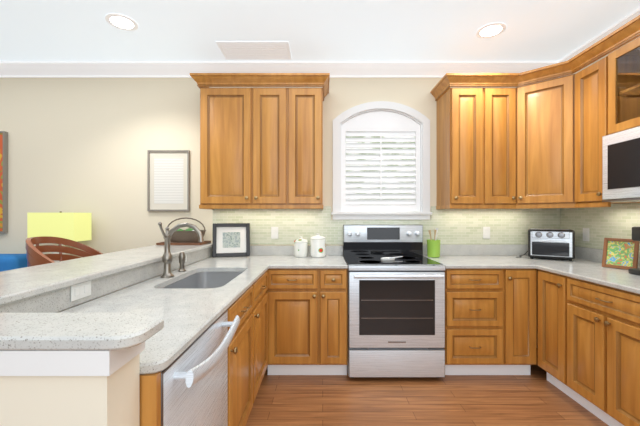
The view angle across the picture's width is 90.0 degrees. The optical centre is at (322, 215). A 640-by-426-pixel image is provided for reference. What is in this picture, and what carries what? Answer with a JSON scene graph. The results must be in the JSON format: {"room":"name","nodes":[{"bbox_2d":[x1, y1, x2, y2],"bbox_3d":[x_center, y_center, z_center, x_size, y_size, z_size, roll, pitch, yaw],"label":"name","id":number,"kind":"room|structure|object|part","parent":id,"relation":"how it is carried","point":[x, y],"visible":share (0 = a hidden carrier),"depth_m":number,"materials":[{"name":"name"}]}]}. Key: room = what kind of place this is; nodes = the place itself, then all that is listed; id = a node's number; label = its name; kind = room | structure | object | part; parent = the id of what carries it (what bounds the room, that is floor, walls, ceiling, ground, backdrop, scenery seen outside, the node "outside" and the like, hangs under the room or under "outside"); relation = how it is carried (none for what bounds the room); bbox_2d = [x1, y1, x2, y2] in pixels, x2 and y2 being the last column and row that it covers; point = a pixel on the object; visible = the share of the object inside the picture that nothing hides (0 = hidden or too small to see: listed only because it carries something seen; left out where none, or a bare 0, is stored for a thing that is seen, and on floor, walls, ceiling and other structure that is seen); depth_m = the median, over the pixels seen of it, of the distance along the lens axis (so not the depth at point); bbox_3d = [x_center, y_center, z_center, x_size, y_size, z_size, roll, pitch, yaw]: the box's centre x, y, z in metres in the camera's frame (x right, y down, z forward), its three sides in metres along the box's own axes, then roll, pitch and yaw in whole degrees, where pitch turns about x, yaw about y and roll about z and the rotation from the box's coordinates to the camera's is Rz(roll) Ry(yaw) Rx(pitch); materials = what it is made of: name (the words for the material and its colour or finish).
{"room":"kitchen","nodes":[
{"label":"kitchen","id":0,"kind":"room"},
{"bbox_2d":[0,256,211,425],"bbox_3d":[-0.838,0.795,1.919,0.755,1.009,2.459,0,0,0],"label":"wall","id":1,"kind":"structure","parent":0,"point":[69,387],"depth_m":0.70,"materials":[{"name":"beige paint"}]},
{"bbox_2d":[71,281,90,301],"bbox_3d":[-1.056,0.325,1.400,0.008,0.070,0.115,0,0,0],"label":"outlet","id":2,"kind":"object","parent":1,"relation":"attached to","point":[80,290],"visible":0.92,"depth_m":1.39,"materials":[{"name":"white plastic"}]},
{"bbox_2d":[0,242,212,349],"bbox_3d":[-0.958,0.322,1.917,1.105,0.124,2.463,0,0,0],"label":"bar","id":3,"kind":"object","parent":1,"relation":"on","point":[34,299],"visible":0.9,"depth_m":1.16,"materials":[{"name":"stone"}]},
{"bbox_2d":[156,241,210,244],"bbox_3d":[-1.280,0.249,2.970,0.400,0.020,0.260,0,0,0],"label":"tray","id":4,"kind":"object","parent":3,"relation":"on","point":[186,243],"visible":0.79,"depth_m":2.84,"materials":[{"name":"brown wood"}]},
{"bbox_2d":[165,217,205,241],"bbox_3d":[-1.270,0.126,2.970,0.370,0.226,0.235,0,0,0],"label":"basket","id":5,"kind":"object","parent":4,"relation":"on","point":[186,235],"visible":0.77,"depth_m":2.88,"materials":[{"name":"wicker"}]},
{"bbox_2d":[0,78,554,256],"bbox_3d":[-1.420,-0.090,3.210,7.760,2.780,0.120,0,0,0],"label":"wall","id":6,"kind":"structure","parent":0,"point":[79,145],"depth_m":3.15,"materials":[{"name":"beige paint"}]},
{"bbox_2d":[0,131,7,232],"bbox_3d":[-3.540,-0.330,3.129,0.890,0.990,0.040,0,0,0],"label":"painting","id":7,"kind":"object","parent":6,"relation":"attached to","point":[3,181],"visible":1,"depth_m":3.12,"materials":[{"name":"multicoloured"}]},
{"bbox_2d":[147,150,189,210],"bbox_3d":[-1.508,-0.345,3.136,0.406,0.596,0.025,0,0,0],"label":"picture","id":8,"kind":"object","parent":6,"relation":"attached to","point":[168,180],"visible":1,"depth_m":3.13,"materials":[{"name":"beige paper"}]},
{"bbox_2d":[190,73,329,209],"bbox_3d":[-0.540,-0.644,2.945,1.200,1.162,0.410,0,0,0],"label":"upper cabinet","id":9,"kind":"object","parent":6,"relation":"attached to","point":[261,148],"visible":1,"depth_m":2.80,"materials":[{"name":"brown wood"}]},
{"bbox_2d":[0,61,558,77],"bbox_3d":[-1.430,-1.421,3.102,7.540,0.118,0.096,0,0,0],"label":"crown molding","id":10,"kind":"structure","parent":6,"relation":"attached to","point":[185,69],"depth_m":3.09,"materials":[{"name":"white paint"}]},
{"bbox_2d":[331,101,431,219],"bbox_3d":[0.574,-0.544,3.187,0.982,1.158,0.163,0,0,0],"label":"window frame","id":11,"kind":"structure","parent":6,"relation":"in","point":[381,215],"depth_m":3.13,"materials":[{"name":"white wood"}]},
{"bbox_2d":[341,111,419,211],"bbox_3d":[0.574,-0.540,3.176,0.784,0.997,0.052,0,0,0],"label":"window shutter","id":12,"kind":"object","parent":11,"relation":"attached to","point":[380,123],"visible":0.96,"depth_m":3.17,"materials":[{"name":"white wood"}]},
{"bbox_2d":[213,206,559,243],"bbox_3d":[0.625,0.092,3.146,3.411,0.374,0.007,0,0,0],"label":"tile","id":13,"kind":"structure","parent":6,"relation":"attached to","point":[466,226],"depth_m":3.14,"materials":[{"name":"beige tile"}]},
{"bbox_2d":[271,227,277,238],"bbox_3d":[-0.470,0.165,3.138,0.070,0.115,0.008,0,0,0],"label":"electrical outlet","id":14,"kind":"object","parent":13,"relation":"attached to","point":[274,232],"visible":1,"depth_m":3.13,"materials":[{"name":"white plastic"}]},
{"bbox_2d":[483,227,489,238],"bbox_3d":[1.607,0.165,3.138,0.070,0.115,0.008,0,0,0],"label":"electrical outlet","id":15,"kind":"object","parent":13,"relation":"attached to","point":[486,232],"visible":1,"depth_m":3.13,"materials":[{"name":"white plastic"}]},
{"bbox_2d":[434,75,485,206],"bbox_3d":[1.265,-0.661,2.974,0.289,1.128,0.352,0,0,0],"label":"upper cabinet","id":16,"kind":"object","parent":6,"relation":"attached to","point":[460,112],"depth_m":2.80,"materials":[{"name":"brown wood"}]},
{"bbox_2d":[486,75,517,206],"bbox_3d":[1.554,-0.661,2.974,0.290,1.128,0.352,0,0,0],"label":"upper cabinet","id":17,"kind":"object","parent":6,"relation":"attached to","point":[501,103],"depth_m":2.80,"materials":[{"name":"brown wood"}]},
{"bbox_2d":[518,59,589,206],"bbox_3d":[2.019,-0.661,2.845,0.640,1.128,0.609,0,0,0],"label":"upper cabinet","id":18,"kind":"object","parent":6,"relation":"attached to","point":[536,145],"depth_m":2.74,"materials":[{"name":"brown wood"}]},
{"bbox_2d":[0,0,639,60],"bbox_3d":[-1.420,-1.510,0.540,7.760,0.060,5.480,0,0,0],"label":"ceiling","id":19,"kind":"structure","parent":0,"point":[307,30],"depth_m":2.53,"materials":[{"name":"white paint"}]},
{"bbox_2d":[105,13,137,30],"bbox_3d":[-1.530,-1.475,2.440,0.216,0.010,0.216,0,0,0],"label":"recessed light","id":20,"kind":"object","parent":19,"relation":"in","point":[121,22],"visible":1,"depth_m":2.43,"materials":[{"name":"white"}]},
{"bbox_2d":[216,41,291,58],"bbox_3d":[-0.600,-1.475,2.860,0.620,0.009,0.300,0,0,0],"label":"ceiling vent","id":21,"kind":"object","parent":19,"relation":"in","point":[255,49],"visible":1,"depth_m":2.83,"materials":[{"name":"white"}]},
{"bbox_2d":[476,22,505,38],"bbox_3d":[1.340,-1.475,2.550,0.216,0.010,0.216,0,0,0],"label":"recessed light","id":22,"kind":"object","parent":19,"relation":"in","point":[490,30],"visible":1,"depth_m":2.55,"materials":[{"name":"white"}]},
{"bbox_2d":[246,365,608,425],"bbox_3d":[-1.420,1.330,0.540,7.760,0.060,5.480,0,0,0],"label":"floor","id":23,"kind":"structure","parent":0,"point":[535,397],"depth_m":2.23,"materials":[{"name":"brown wood"}]},
{"bbox_2d":[0,254,26,271],"bbox_3d":[-3.650,0.830,2.645,1.800,0.940,0.930,0,0,0],"label":"sofa","id":24,"kind":"object","parent":23,"relation":"on","point":[11,261],"visible":0.08,"depth_m":2.88,"materials":[{"name":"blue fabric"}]},
{"bbox_2d":[26,236,102,266],"bbox_3d":[-1.691,0.721,2.220,0.530,1.160,0.574,0,0,0],"label":"bar stool","id":25,"kind":"object","parent":23,"relation":"on","point":[35,255],"visible":0.29,"depth_m":2.28,"materials":[{"name":"brown wood"}]},
{"bbox_2d":[140,372,160,425],"bbox_3d":[-0.741,0.858,0.843,0.618,0.884,0.022,0,0,0],"label":"cabinet filler","id":26,"kind":"object","parent":23,"relation":"on","point":[150,399],"visible":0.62,"depth_m":0.83,"materials":[{"name":"brown wood"}]},
{"bbox_2d":[161,310,239,425],"bbox_3d":[-0.697,0.861,1.155,0.666,0.879,0.598,0,0,0],"label":"dishwasher","id":27,"kind":"object","parent":23,"relation":"on","point":[194,383],"visible":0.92,"depth_m":1.11,"materials":[{"name":"silver metal"}]},
{"bbox_2d":[227,271,267,425],"bbox_3d":[-0.724,0.858,1.996,0.653,0.884,1.079,0,0,0],"label":"base cabinet","id":28,"kind":"object","parent":23,"relation":"on","point":[247,356],"visible":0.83,"depth_m":1.82,"materials":[{"name":"brown wood"}]},
{"bbox_2d":[59,246,274,373],"bbox_3d":[-0.729,0.354,1.990,0.660,0.122,2.316,0,0,0],"label":"countertop","id":29,"kind":"structure","parent":28,"relation":"on","point":[189,316],"depth_m":1.42,"materials":[{"name":"stone"}]},
{"bbox_2d":[158,222,203,277],"bbox_3d":[-0.884,0.209,2.086,0.271,0.349,0.340,0,0,0],"label":"faucet","id":30,"kind":"object","parent":29,"relation":"on","point":[167,258],"visible":1,"depth_m":2.01,"materials":[{"name":"silver metal"}]},
{"bbox_2d":[163,272,242,287],"bbox_3d":[-0.735,0.514,2.045,0.420,0.196,0.730,0,0,0],"label":"sink basin","id":31,"kind":"object","parent":29,"relation":"in","point":[208,279],"visible":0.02,"depth_m":2.39,"materials":[{"name":"silver metal"}]},
{"bbox_2d":[212,223,249,256],"bbox_3d":[-0.866,0.227,3.038,0.340,0.315,0.070,0,0,-16],"label":"framed picture","id":32,"kind":"object","parent":29,"relation":"on","point":[231,239],"visible":1,"depth_m":3.04,"materials":[{"name":"black"}]},
{"bbox_2d":[250,246,258,249],"bbox_3d":[-0.729,0.354,2.815,0.360,0.122,0.666,0,0,0],"label":"countertop","id":33,"kind":"structure","parent":28,"relation":"on","point":[251,247],"depth_m":3.13,"materials":[{"name":"stone"}]},
{"bbox_2d":[266,268,347,374],"bbox_3d":[-0.127,0.858,2.811,0.647,0.884,0.648,0,0,0],"label":"base cabinet","id":34,"kind":"object","parent":23,"relation":"on","point":[307,321],"visible":0.96,"depth_m":2.52,"materials":[{"name":"brown wood"}]},
{"bbox_2d":[275,246,347,268],"bbox_3d":[-0.101,0.354,2.829,0.596,0.122,0.638,0,0,0],"label":"countertop","id":35,"kind":"structure","parent":34,"relation":"on","point":[285,258],"depth_m":2.77,"materials":[{"name":"stone"}]},
{"bbox_2d":[294,236,307,256],"bbox_3d":[-0.205,0.287,3.020,0.129,0.193,0.129,0,0,0],"label":"canister","id":36,"kind":"object","parent":35,"relation":"on","point":[300,246],"visible":1,"depth_m":2.97,"materials":[{"name":"ceramic"}]},
{"bbox_2d":[310,233,325,257],"bbox_3d":[-0.045,0.272,3.020,0.150,0.223,0.150,0,0,0],"label":"canister","id":37,"kind":"object","parent":35,"relation":"on","point":[317,245],"visible":1,"depth_m":2.96,"materials":[{"name":"ceramic"}]},
{"bbox_2d":[343,225,445,377],"bbox_3d":[0.581,0.693,2.780,0.762,1.215,0.709,0,0,0],"label":"range","id":38,"kind":"object","parent":23,"relation":"on","point":[396,317],"visible":1,"depth_m":2.50,"materials":[{"name":"silver metal"}]},
{"bbox_2d":[381,256,402,260],"bbox_3d":[0.611,0.370,2.811,0.212,0.025,0.123,0,0,0],"label":"spoon rest","id":39,"kind":"object","parent":38,"relation":"on","point":[388,258],"visible":1,"depth_m":2.81,"materials":[{"name":"white plastic"}]},
{"bbox_2d":[444,269,536,374],"bbox_3d":[1.331,0.858,2.811,0.733,0.884,0.648,0,0,0],"label":"base cabinet","id":40,"kind":"object","parent":23,"relation":"on","point":[490,321],"visible":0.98,"depth_m":2.52,"materials":[{"name":"brown wood"}]},
{"bbox_2d":[423,244,530,268],"bbox_3d":[1.310,0.347,2.829,0.690,0.135,0.639,0,0,0],"label":"countertop","id":41,"kind":"structure","parent":40,"relation":"on","point":[479,256],"depth_m":3.04,"materials":[{"name":"stone"}]},
{"bbox_2d":[427,228,440,257],"bbox_3d":[1.040,0.247,3.000,0.124,0.273,0.124,0,0,0],"label":"utensil crock","id":42,"kind":"object","parent":41,"relation":"on","point":[433,248],"visible":1,"depth_m":2.96,"materials":[{"name":"green ceramic"}]},
{"bbox_2d":[537,269,639,425],"bbox_3d":[1.971,0.858,1.714,0.648,0.884,1.644,0,0,0],"label":"base cabinet","id":43,"kind":"object","parent":23,"relation":"on","point":[588,346],"visible":0.98,"depth_m":2.01,"materials":[{"name":"brown wood"}]},
{"bbox_2d":[515,244,639,293],"bbox_3d":[1.997,0.347,1.884,0.683,0.135,2.528,0,0,0],"label":"countertop","id":44,"kind":"structure","parent":43,"relation":"on","point":[592,271],"depth_m":2.30,"materials":[{"name":"stone"}]},
{"bbox_2d":[519,228,574,260],"bbox_3d":[2.028,0.251,2.897,0.491,0.265,0.424,0,0,0],"label":"toaster oven","id":45,"kind":"object","parent":44,"relation":"on","point":[553,243],"visible":1,"depth_m":2.77,"materials":[{"name":"silver metal"}]},
{"bbox_2d":[602,238,639,269],"bbox_3d":[2.169,0.275,2.334,0.055,0.220,0.200,0,0,-25],"label":"photo frame","id":46,"kind":"object","parent":44,"relation":"on","point":[619,253],"visible":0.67,"depth_m":2.33,"materials":[{"name":"multicoloured paper"}]},
{"bbox_2d":[628,226,639,274],"bbox_3d":[2.138,0.226,2.010,0.204,0.315,0.260,0,0,0],"label":"coffee maker","id":47,"kind":"object","parent":44,"relation":"on","point":[635,237],"visible":1,"depth_m":2.09,"materials":[{"name":"black plastic"}]},
{"bbox_3d":[-2.400,0.930,2.955,0.700,0.740,0.350,0,0,0],"label":"side table","id":48,"kind":"object","parent":23,"relation":"on","visible":0},
{"bbox_2d":[27,211,90,261],"bbox_3d":[-2.420,0.259,2.955,0.410,0.601,0.220,0,0,0],"label":"lampshade","id":49,"kind":"object","parent":48,"relation":"on","point":[58,253],"depth_m":2.84,"materials":[{"name":"yellow fabric"}]},
{"bbox_3d":[-2.420,0.094,2.955,0.410,0.272,0.220,0,0,0],"label":"lamp shade","id":50,"kind":"part","parent":49,"relation":"part of","materials":[{"name":"yellow fabric"}]},
{"bbox_2d":[562,36,639,261],"bbox_3d":[2.400,-0.090,0.475,0.120,2.780,5.350,0,0,0],"label":"wall","id":51,"kind":"structure","parent":0,"point":[588,66],"depth_m":2.73,"materials":[{"name":"beige paint"}]},
{"bbox_2d":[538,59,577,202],"bbox_3d":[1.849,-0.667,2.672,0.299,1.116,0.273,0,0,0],"label":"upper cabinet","id":52,"kind":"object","parent":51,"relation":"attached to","point":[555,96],"depth_m":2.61,"materials":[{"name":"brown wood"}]},
{"bbox_2d":[556,7,639,62],"bbox_3d":[2.292,-1.421,0.425,0.096,0.118,5.250,0,0,0],"label":"crown molding","id":53,"kind":"structure","parent":51,"relation":"attached to","point":[635,13],"depth_m":2.57,"materials":[{"name":"white paint"}]},
{"bbox_2d":[560,203,639,253],"bbox_3d":[2.336,0.092,1.871,0.007,0.374,2.541,0,0,0],"label":"tile","id":54,"kind":"structure","parent":51,"relation":"attached to","point":[614,221],"depth_m":2.69,"materials":[{"name":"beige tile"}]},
{"bbox_2d":[583,228,588,240],"bbox_3d":[2.328,0.165,2.830,0.008,0.115,0.070,0,0,0],"label":"electrical outlet","id":55,"kind":"object","parent":54,"relation":"attached to","point":[585,234],"visible":1,"depth_m":2.83,"materials":[{"name":"white plastic"}]},
{"bbox_2d":[574,47,639,206],"bbox_3d":[2.163,-0.613,2.357,0.352,1.033,0.361,0,0,0],"label":"upper cabinet","id":56,"kind":"object","parent":51,"relation":"attached to","point":[606,92],"depth_m":2.30,"materials":[{"name":"brown wood"}]},
{"bbox_2d":[602,126,639,201],"bbox_3d":[2.118,-0.328,1.857,0.434,0.460,0.755,0,0,0],"label":"microwave","id":57,"kind":"object","parent":51,"relation":"attached to","point":[620,166],"visible":1,"depth_m":2.08,"materials":[{"name":"silver metal"}]}
]}

